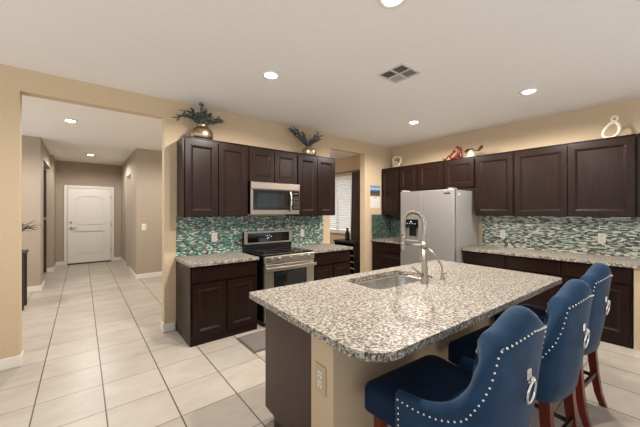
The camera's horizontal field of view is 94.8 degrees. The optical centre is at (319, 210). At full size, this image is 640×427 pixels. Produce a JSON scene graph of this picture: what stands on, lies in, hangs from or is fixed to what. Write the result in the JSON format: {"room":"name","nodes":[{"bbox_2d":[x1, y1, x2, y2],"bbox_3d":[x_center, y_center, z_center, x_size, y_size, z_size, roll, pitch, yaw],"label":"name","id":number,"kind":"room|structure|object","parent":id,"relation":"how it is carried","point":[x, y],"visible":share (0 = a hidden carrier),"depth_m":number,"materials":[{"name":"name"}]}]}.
{"room":"kitchen","nodes":[
{"label":"kitchen","id":0,"kind":"room"},
{"bbox_2d":[22,135,55,286],"bbox_3d":[-6.554,0.055,5.934,1.670,2.740,3.030,0,0,-39],"label":"wall","id":1,"kind":"structure","parent":0,"point":[36,157],"depth_m":5.22,"materials":[{"name":"paint"}]},
{"bbox_2d":[27,263,55,292],"bbox_3d":[-6.544,1.375,5.933,1.684,0.100,3.044,0,0,-39],"label":"baseboard","id":2,"kind":"structure","parent":1,"relation":"attached to","point":[40,287],"depth_m":5.23,"materials":[{"name":"white wood"}]},
{"bbox_2d":[43,169,46,272],"bbox_3d":[-6.641,0.230,6.554,0.815,2.370,0.055,0,0,-39],"label":"door","id":3,"kind":"structure","parent":1,"relation":"in","point":[44,171],"depth_m":6.78,"materials":[{"name":"wood"}]},
{"bbox_2d":[56,160,120,263],"bbox_3d":[-5.705,0.055,8.645,3.200,2.740,0.120,0,0,-39],"label":"wall","id":4,"kind":"structure","parent":0,"point":[67,172],"depth_m":7.99,"materials":[{"name":"paint"}]},
{"bbox_2d":[56,257,120,265],"bbox_3d":[-6.303,1.375,8.076,1.387,0.100,0.014,0,0,-39],"label":"baseboard","id":5,"kind":"structure","parent":4,"relation":"attached to","point":[115,258],"depth_m":7.72,"materials":[{"name":"white wood"}]},
{"bbox_2d":[64,185,113,264],"bbox_3d":[-6.281,0.371,8.037,1.080,2.108,0.100,0,0,-39],"label":"door","id":6,"kind":"structure","parent":4,"relation":"in","point":[90,209],"depth_m":8.04,"materials":[{"name":"white wood"}]},
{"bbox_2d":[121,148,161,273],"bbox_3d":[-4.131,0.055,7.880,1.715,2.740,3.050,0,0,-39],"label":"wall","id":7,"kind":"structure","parent":0,"point":[141,173],"depth_m":6.35,"materials":[{"name":"paint"}]},
{"bbox_2d":[121,257,161,278],"bbox_3d":[-4.133,1.375,7.870,1.729,0.100,3.064,0,0,-39],"label":"baseboard","id":8,"kind":"structure","parent":7,"relation":"attached to","point":[154,274],"depth_m":6.33,"materials":[{"name":"white wood"}]},
{"bbox_2d":[0,64,390,358],"bbox_3d":[-1.356,0.055,3.919,7.220,2.740,0.120,0,0,-39],"label":"wall","id":9,"kind":"structure","parent":0,"point":[15,82],"depth_m":3.35,"materials":[{"name":"paint"}]},
{"bbox_2d":[0,350,23,370],"bbox_3d":[-3.471,1.375,2.200,1.769,0.100,0.134,0,0,-39],"label":"baseboard","id":10,"kind":"structure","parent":9,"relation":"attached to","point":[16,361],"depth_m":2.67,"materials":[{"name":"white wood"}]},
{"bbox_2d":[161,321,174,332],"bbox_3d":[-1.155,1.375,4.082,1.862,0.100,0.148,0,0,-39],"label":"baseboard","id":11,"kind":"structure","parent":9,"relation":"attached to","point":[167,327],"depth_m":3.48,"materials":[{"name":"white wood"}]},
{"bbox_2d":[177,136,247,216],"bbox_3d":[-1.319,-0.388,3.654,0.770,0.915,0.334,0,0,-39],"label":"upper cabinet","id":12,"kind":"object","parent":9,"relation":"attached to","point":[212,175],"visible":1,"depth_m":3.49,"materials":[{"name":"brown wood"}]},
{"bbox_2d":[172,102,224,139],"bbox_3d":[-1.436,-1.077,3.540,0.624,0.465,0.264,0,0,-39],"label":"arrangement","id":13,"kind":"object","parent":12,"relation":"on","point":[201,130],"visible":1,"depth_m":3.48,"materials":[{"name":"green plant"}]},
{"bbox_2d":[176,216,322,256],"bbox_3d":[-0.837,0.310,4.255,2.290,0.478,0.008,0,0,-39],"label":"backsplash","id":14,"kind":"structure","parent":9,"relation":"attached to","point":[193,234],"depth_m":3.97,"materials":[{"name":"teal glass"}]},
{"bbox_2d":[212,233,216,241],"bbox_3d":[-1.368,0.340,3.813,0.072,0.116,0.010,0,0,-39],"label":"outlet","id":15,"kind":"object","parent":14,"relation":"attached to","point":[214,235],"visible":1,"depth_m":3.81,"materials":[{"name":"beige plastic"}]},
{"bbox_2d":[248,145,296,183],"bbox_3d":[-0.722,-0.614,4.137,0.758,0.462,0.334,0,0,-39],"label":"upper cabinet","id":16,"kind":"object","parent":9,"relation":"attached to","point":[264,164],"visible":0.88,"depth_m":3.98,"materials":[{"name":"brown wood"}]},
{"bbox_2d":[248,181,299,214],"bbox_3d":[-0.687,-0.167,4.094,0.752,0.428,0.443,0,0,-39],"label":"microwave","id":17,"kind":"object","parent":16,"relation":"attached to","point":[264,198],"visible":0.98,"depth_m":3.92,"materials":[{"name":"silver metal"}]},
{"bbox_2d":[285,153,334,215],"bbox_3d":[-0.138,-0.388,4.609,0.736,0.915,0.334,0,0,-39],"label":"upper cabinet","id":18,"kind":"object","parent":9,"relation":"attached to","point":[315,174],"visible":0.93,"depth_m":4.46,"materials":[{"name":"brown wood"}]},
{"bbox_2d":[288,126,322,154],"bbox_3d":[-0.212,-1.065,4.542,0.685,0.440,0.228,0,0,-39],"label":"arrangement","id":19,"kind":"object","parent":18,"relation":"on","point":[310,150],"visible":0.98,"depth_m":4.49,"materials":[{"name":"green plant"}]},
{"bbox_2d":[370,185,379,207],"bbox_3d":[1.091,-0.282,5.817,0.285,0.435,0.004,0,0,-39],"label":"wall calendar","id":20,"kind":"object","parent":9,"relation":"attached to","point":[374,190],"visible":1,"depth_m":5.80,"materials":[{"name":"paper"}]},
{"bbox_2d":[372,214,390,238],"bbox_3d":[1.247,0.310,5.941,0.607,0.478,0.008,0,0,-39],"label":"backsplash","id":21,"kind":"structure","parent":9,"relation":"attached to","point":[381,224],"depth_m":5.93,"materials":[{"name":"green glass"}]},
{"bbox_2d":[0,0,639,165],"bbox_3d":[-1.655,-1.365,4.385,7.340,0.100,11.900,0,0,-39],"label":"ceiling","id":22,"kind":"structure","parent":0,"point":[474,59],"depth_m":2.57,"materials":[{"name":"paint"}]},
{"bbox_2d":[62,119,78,122],"bbox_3d":[-3.626,-1.305,4.277,0.184,0.018,0.184,0,0,-39],"label":"recessed light","id":23,"kind":"object","parent":22,"relation":"in","point":[66,120],"visible":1,"depth_m":4.26,"materials":[{"name":"white"}]},
{"bbox_2d":[261,71,280,79],"bbox_3d":[-0.474,-1.305,2.845,0.184,0.018,0.184,0,0,-39],"label":"recessed light","id":24,"kind":"object","parent":22,"relation":"in","point":[272,75],"visible":1,"depth_m":2.82,"materials":[{"name":"white"}]},
{"bbox_2d":[378,0,405,8],"bbox_3d":[0.448,-1.305,1.816,0.184,0.018,0.184,0,0,-39],"label":"recessed light","id":25,"kind":"object","parent":22,"relation":"in","point":[388,4],"visible":1,"depth_m":1.85,"materials":[{"name":"white"}]},
{"bbox_2d":[377,62,420,83],"bbox_3d":[0.752,-1.308,2.807,0.290,0.011,0.290,0,0,-39],"label":"ceiling vent","id":26,"kind":"object","parent":22,"relation":"in","point":[400,72],"visible":1,"depth_m":2.79,"materials":[{"name":"white metal"}]},
{"bbox_2d":[407,120,419,123],"bbox_3d":[1.384,-1.305,4.347,0.184,0.018,0.184,0,0,-39],"label":"recessed light","id":27,"kind":"object","parent":22,"relation":"in","point":[412,121],"visible":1,"depth_m":4.32,"materials":[{"name":"white"}]},
{"bbox_2d":[519,88,538,94],"bbox_3d":[2.290,-1.305,3.228,0.184,0.018,0.184,0,0,-39],"label":"recessed light","id":28,"kind":"object","parent":22,"relation":"in","point":[529,90],"visible":1,"depth_m":3.20,"materials":[{"name":"white"}]},
{"bbox_2d":[0,260,639,426],"bbox_3d":[-1.655,1.475,4.385,7.340,0.100,11.900,0,0,-39],"label":"floor","id":29,"kind":"structure","parent":0,"point":[97,353],"depth_m":2.66,"materials":[{"name":"tile"}]},
{"bbox_2d":[22,250,28,310],"bbox_3d":[-4.711,1.008,4.061,0.950,0.835,0.380,0,0,-39],"label":"console table","id":30,"kind":"object","parent":29,"relation":"on","point":[24,252],"visible":0.37,"depth_m":4.44,"materials":[{"name":"black metal"}]},
{"bbox_2d":[22,220,42,231],"bbox_3d":[-4.439,0.361,4.291,0.585,0.456,0.202,0,0,-39],"label":"arrangement","id":31,"kind":"object","parent":30,"relation":"on","point":[23,224],"visible":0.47,"depth_m":4.36,"materials":[{"name":"beige plant"}]},
{"bbox_2d":[176,260,256,346],"bbox_3d":[-1.237,1.006,3.535,0.768,0.838,0.624,0,0,-39],"label":"base cabinet","id":32,"kind":"object","parent":29,"relation":"on","point":[213,302],"visible":0.94,"depth_m":3.26,"materials":[{"name":"brown wood"}]},
{"bbox_2d":[175,251,258,267],"bbox_3d":[-1.235,0.568,3.524,0.787,0.036,0.643,0,0,-39],"label":"countertop","id":33,"kind":"structure","parent":32,"relation":"on","point":[191,261],"depth_m":3.41,"materials":[{"name":"stone"}]},
{"bbox_2d":[236,330,264,352],"bbox_3d":[-0.312,1.419,3.503,1.250,0.011,0.440,0,0,-39],"label":"floor mat","id":34,"kind":"object","parent":29,"relation":"on","point":[255,342],"visible":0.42,"depth_m":3.19,"materials":[{"name":"grey fabric"}]},
{"bbox_2d":[242,230,316,325],"bbox_3d":[-0.557,0.855,4.019,0.764,1.140,0.696,0,0,-39],"label":"range","id":35,"kind":"object","parent":29,"relation":"on","point":[279,264],"visible":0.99,"depth_m":3.85,"materials":[{"name":"silver metal"}]},
{"bbox_2d":[244,247,312,256],"bbox_3d":[-0.560,0.548,4.023,0.764,0.015,0.555,0,0,-39],"label":"cooktop","id":36,"kind":"object","parent":35,"relation":"in","point":[256,251],"depth_m":3.93,"materials":[{"name":"black glass"}]},
{"bbox_2d":[314,249,349,280],"bbox_3d":[0.001,1.006,4.536,0.728,0.838,0.624,0,0,-39],"label":"base cabinet","id":37,"kind":"object","parent":29,"relation":"on","point":[332,264],"visible":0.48,"depth_m":4.29,"materials":[{"name":"brown wood"}]},
{"bbox_2d":[291,243,352,252],"bbox_3d":[0.014,0.568,4.534,0.755,0.036,0.643,0,0,-39],"label":"countertop","id":38,"kind":"structure","parent":37,"relation":"on","point":[317,248],"depth_m":4.43,"materials":[{"name":"stone"}]},
{"bbox_2d":[333,239,359,274],"bbox_3d":[0.676,1.038,6.559,0.420,0.775,0.670,0,0,-39],"label":"shelf","id":39,"kind":"object","parent":29,"relation":"on","point":[355,252],"visible":0.43,"depth_m":6.29,"materials":[{"name":"black wood"}]},
{"bbox_2d":[346,228,349,239],"bbox_3d":[0.621,0.513,6.547,0.076,0.271,0.076,0,0,-39],"label":"bottle","id":40,"kind":"object","parent":39,"relation":"on","point":[347,233],"visible":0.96,"depth_m":6.53,"materials":[{"name":"black glass"}]},
{"bbox_2d":[265,308,506,426],"bbox_3d":[0.657,1.006,2.322,2.037,0.838,0.752,0,0,-37],"label":"kitchen island","id":41,"kind":"object","parent":29,"relation":"on","point":[291,353],"visible":0.17,"depth_m":1.63,"materials":[{"name":"paint"}]},
{"bbox_2d":[315,361,325,396],"bbox_3d":[0.000,0.850,1.488,0.010,0.145,0.090,0,0,-36],"label":"outlet","id":42,"kind":"object","parent":41,"relation":"attached to","point":[320,371],"visible":1,"depth_m":1.48,"materials":[{"name":"beige plastic"}]},
{"bbox_2d":[317,370,321,379],"bbox_3d":[-0.002,0.826,1.486,0.003,0.038,0.036,0,0,-37],"label":"receptacle","id":43,"kind":"object","parent":42,"relation":"attached to","point":[319,372],"depth_m":1.48,"materials":[{"name":"beige plastic"}]},
{"bbox_2d":[317,379,321,388],"bbox_3d":[-0.002,0.874,1.486,0.003,0.038,0.036,0,0,-37],"label":"receptacle","id":44,"kind":"object","parent":42,"relation":"attached to","point":[319,381],"depth_m":1.48,"materials":[{"name":"beige plastic"}]},
{"bbox_2d":[249,260,561,361],"bbox_3d":[0.759,0.568,2.204,2.254,0.037,1.140,0,0,-37],"label":"countertop","id":45,"kind":"structure","parent":41,"relation":"on","point":[363,323],"depth_m":1.77,"materials":[{"name":"stone"}]},
{"bbox_2d":[354,274,420,288],"bbox_3d":[0.580,0.676,2.395,0.738,0.178,0.408,0,0,-37],"label":"sink","id":46,"kind":"object","parent":45,"relation":"in","point":[391,281],"visible":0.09,"depth_m":2.64,"materials":[{"name":"metal"}]},
{"bbox_2d":[400,210,428,283],"bbox_3d":[0.709,0.271,2.301,0.135,0.555,0.254,0,0,-37],"label":"spring faucet","id":47,"kind":"object","parent":45,"relation":"on","point":[424,245],"visible":1,"depth_m":2.24,"materials":[{"name":"silver metal"}]},
{"bbox_2d":[427,248,446,278],"bbox_3d":[0.951,0.427,2.455,0.070,0.243,0.212,0,0,-37],"label":"filter faucet","id":48,"kind":"object","parent":45,"relation":"on","point":[442,272],"visible":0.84,"depth_m":2.39,"materials":[{"name":"silver metal"}]},
{"bbox_2d":[372,241,400,270],"bbox_3d":[1.488,1.006,5.644,0.624,0.838,0.768,0,0,-39],"label":"base cabinet","id":49,"kind":"object","parent":29,"relation":"on","point":[384,255],"visible":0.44,"depth_m":5.50,"materials":[{"name":"brown wood"}]},
{"bbox_2d":[371,237,400,243],"bbox_3d":[1.485,0.568,5.632,0.643,0.036,0.785,0,0,-39],"label":"countertop","id":50,"kind":"structure","parent":49,"relation":"on","point":[391,239],"depth_m":5.59,"materials":[{"name":"stone"}]},
{"bbox_2d":[401,188,477,265],"bbox_3d":[1.955,0.541,4.860,0.807,1.767,0.925,0,0,-39],"label":"refrigerator","id":51,"kind":"object","parent":29,"relation":"on","point":[451,221],"visible":0.7,"depth_m":4.51,"materials":[{"name":"paint"}]},
{"bbox_2d":[365,305,546,426],"bbox_3d":[0.602,0.891,1.323,0.563,1.068,0.630,0,0,-34],"label":"bar stool","id":52,"kind":"object","parent":29,"relation":"on","point":[498,388],"visible":1,"depth_m":1.08,"materials":[{"name":"blue fabric"}]},
{"bbox_2d":[464,251,505,268],"bbox_3d":[2.540,1.006,4.343,0.624,0.838,0.558,0,0,-39],"label":"base cabinet","id":53,"kind":"object","parent":29,"relation":"on","point":[473,258],"visible":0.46,"depth_m":4.13,"materials":[{"name":"brown wood"}]},
{"bbox_2d":[448,279,593,426],"bbox_3d":[1.198,0.891,1.760,0.563,1.068,0.630,0,0,-34],"label":"bar stool","id":54,"kind":"object","parent":29,"relation":"on","point":[567,334],"visible":0.57,"depth_m":1.48,"materials":[{"name":"blue fabric"}]},
{"bbox_2d":[495,263,612,426],"bbox_3d":[1.783,0.891,2.245,0.563,1.068,0.630,0,0,-34],"label":"bar stool","id":55,"kind":"object","parent":29,"relation":"on","point":[598,276],"visible":0.27,"depth_m":1.98,"materials":[{"name":"blue fabric"}]},
{"bbox_2d":[506,255,633,348],"bbox_3d":[3.083,1.006,3.671,0.624,0.838,1.162,0,0,-39],"label":"base cabinet","id":56,"kind":"object","parent":29,"relation":"on","point":[618,329],"visible":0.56,"depth_m":3.16,"materials":[{"name":"brown wood"}]},
{"bbox_2d":[462,245,639,268],"bbox_3d":[2.992,0.568,3.770,0.643,0.036,2.050,0,0,-39],"label":"countertop","id":57,"kind":"structure","parent":56,"relation":"on","point":[625,262],"depth_m":3.64,"materials":[{"name":"stone"}]},
{"bbox_2d":[330,97,639,258],"bbox_3d":[2.032,0.055,5.566,0.120,2.740,9.100,0,0,-39],"label":"wall","id":58,"kind":"structure","parent":0,"point":[585,124],"depth_m":4.31,"materials":[{"name":"paint"}]},
{"bbox_2d":[330,175,351,233],"bbox_3d":[0.424,-0.150,7.468,0.130,1.410,1.200,0,0,-39],"label":"window","id":59,"kind":"structure","parent":58,"relation":"in","point":[340,202],"depth_m":7.28,"materials":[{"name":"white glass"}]},
{"bbox_2d":[382,167,401,214],"bbox_3d":[1.495,-0.388,5.866,0.334,0.915,0.432,0,0,-39],"label":"upper cabinet","id":60,"kind":"object","parent":58,"relation":"attached to","point":[391,193],"visible":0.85,"depth_m":5.75,"materials":[{"name":"brown wood"}]},
{"bbox_2d":[392,156,401,166],"bbox_3d":[1.525,-0.970,5.862,0.122,0.249,0.248,0,0,-39],"label":"knot sculpture","id":61,"kind":"object","parent":60,"relation":"on","point":[394,157],"visible":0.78,"depth_m":5.85,"materials":[{"name":"beige ceramic"}]},
{"bbox_2d":[392,215,400,237],"bbox_3d":[1.728,0.310,5.838,0.008,0.478,0.750,0,0,-39],"label":"backsplash","id":62,"kind":"structure","parent":58,"relation":"attached to","point":[396,219],"depth_m":6.03,"materials":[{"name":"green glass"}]},
{"bbox_2d":[400,164,421,190],"bbox_3d":[1.755,-0.610,5.544,0.334,0.470,0.392,0,0,-39],"label":"upper cabinet","id":63,"kind":"object","parent":58,"relation":"attached to","point":[408,174],"visible":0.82,"depth_m":5.43,"materials":[{"name":"brown wood"}]},
{"bbox_2d":[418,156,474,190],"bbox_3d":[2.191,-0.610,5.006,0.334,0.470,0.984,0,0,-39],"label":"upper cabinet","id":64,"kind":"object","parent":58,"relation":"attached to","point":[459,173],"visible":0.91,"depth_m":4.85,"materials":[{"name":"brown wood"}]},
{"bbox_2d":[442,146,462,159],"bbox_3d":[2.202,-0.961,4.910,0.078,0.220,0.346,0,0,-39],"label":"glass figurine","id":65,"kind":"object","parent":64,"relation":"on","point":[459,153],"visible":0.91,"depth_m":4.82,"materials":[{"name":"red glass"}]},
{"bbox_2d":[465,145,482,156],"bbox_3d":[2.421,-0.931,4.640,0.148,0.172,0.282,0,0,-39],"label":"glass figurine","id":66,"kind":"object","parent":64,"relation":"on","point":[471,152],"visible":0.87,"depth_m":4.62,"materials":[{"name":"white glass"}]},
{"bbox_2d":[475,151,514,215],"bbox_3d":[2.667,-0.388,4.417,0.334,0.915,0.522,0,0,-39],"label":"upper cabinet","id":67,"kind":"object","parent":58,"relation":"attached to","point":[494,173],"visible":0.87,"depth_m":4.30,"materials":[{"name":"brown wood"}]},
{"bbox_2d":[482,216,639,257],"bbox_3d":[3.242,0.310,3.966,0.008,0.478,2.000,0,0,-39],"label":"backsplash","id":68,"kind":"structure","parent":58,"relation":"attached to","point":[548,233],"depth_m":3.92,"materials":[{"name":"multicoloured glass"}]},
{"bbox_2d":[500,230,504,237],"bbox_3d":[2.795,0.350,4.504,0.010,0.116,0.072,0,0,-39],"label":"outlet","id":69,"kind":"object","parent":68,"relation":"attached to","point":[502,232],"visible":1,"depth_m":4.50,"materials":[{"name":"beige plastic"}]},
{"bbox_2d":[598,233,605,242],"bbox_3d":[3.489,0.335,3.645,0.010,0.116,0.072,0,0,-39],"label":"outlet","id":70,"kind":"object","parent":68,"relation":"attached to","point":[601,236],"visible":1,"depth_m":3.64,"materials":[{"name":"beige plastic"}]},
{"bbox_2d":[514,134,636,216],"bbox_3d":[3.200,-0.388,3.757,0.334,0.915,1.168,0,0,-39],"label":"upper cabinet","id":71,"kind":"object","parent":58,"relation":"attached to","point":[596,177],"visible":0.91,"depth_m":3.57,"materials":[{"name":"brown wood"}]},
{"bbox_2d":[601,115,621,137],"bbox_3d":[3.425,-0.982,3.462,0.031,0.272,0.173,0,0,-39],"label":"sculpture","id":72,"kind":"object","parent":71,"relation":"on","point":[616,122],"visible":0.92,"depth_m":3.44,"materials":[{"name":"beige ceramic"}]},
{"bbox_2d":[637,133,639,216],"bbox_3d":[3.711,-0.388,3.126,0.334,0.915,0.448,0,0,-39],"label":"upper cabinet","id":73,"kind":"object","parent":58,"relation":"attached to","point":[638,134],"visible":1,"depth_m":3.19,"materials":[{"name":"brown wood"}]},
{"bbox_3d":[0.493,-0.935,7.283,0.112,0.050,1.794,0,0,-39],"label":"curtain rod","id":74,"kind":"object","parent":58,"relation":"attached to","visible":0},
{"bbox_2d":[351,171,359,239],"bbox_3d":[0.854,0.240,6.788,0.060,2.300,0.418,0,0,-39],"label":"curtain","id":75,"kind":"object","parent":74,"relation":"hanging from","point":[355,201],"visible":0.45,"depth_m":6.80,"materials":[{"name":"brown fabric"}]},
{"bbox_2d":[634,268,639,350],"bbox_3d":[3.508,1.006,3.168,0.600,0.838,0.135,0,0,-39],"label":"wall","id":76,"kind":"structure","parent":0,"point":[636,271],"depth_m":3.01,"materials":[{"name":"paint"}]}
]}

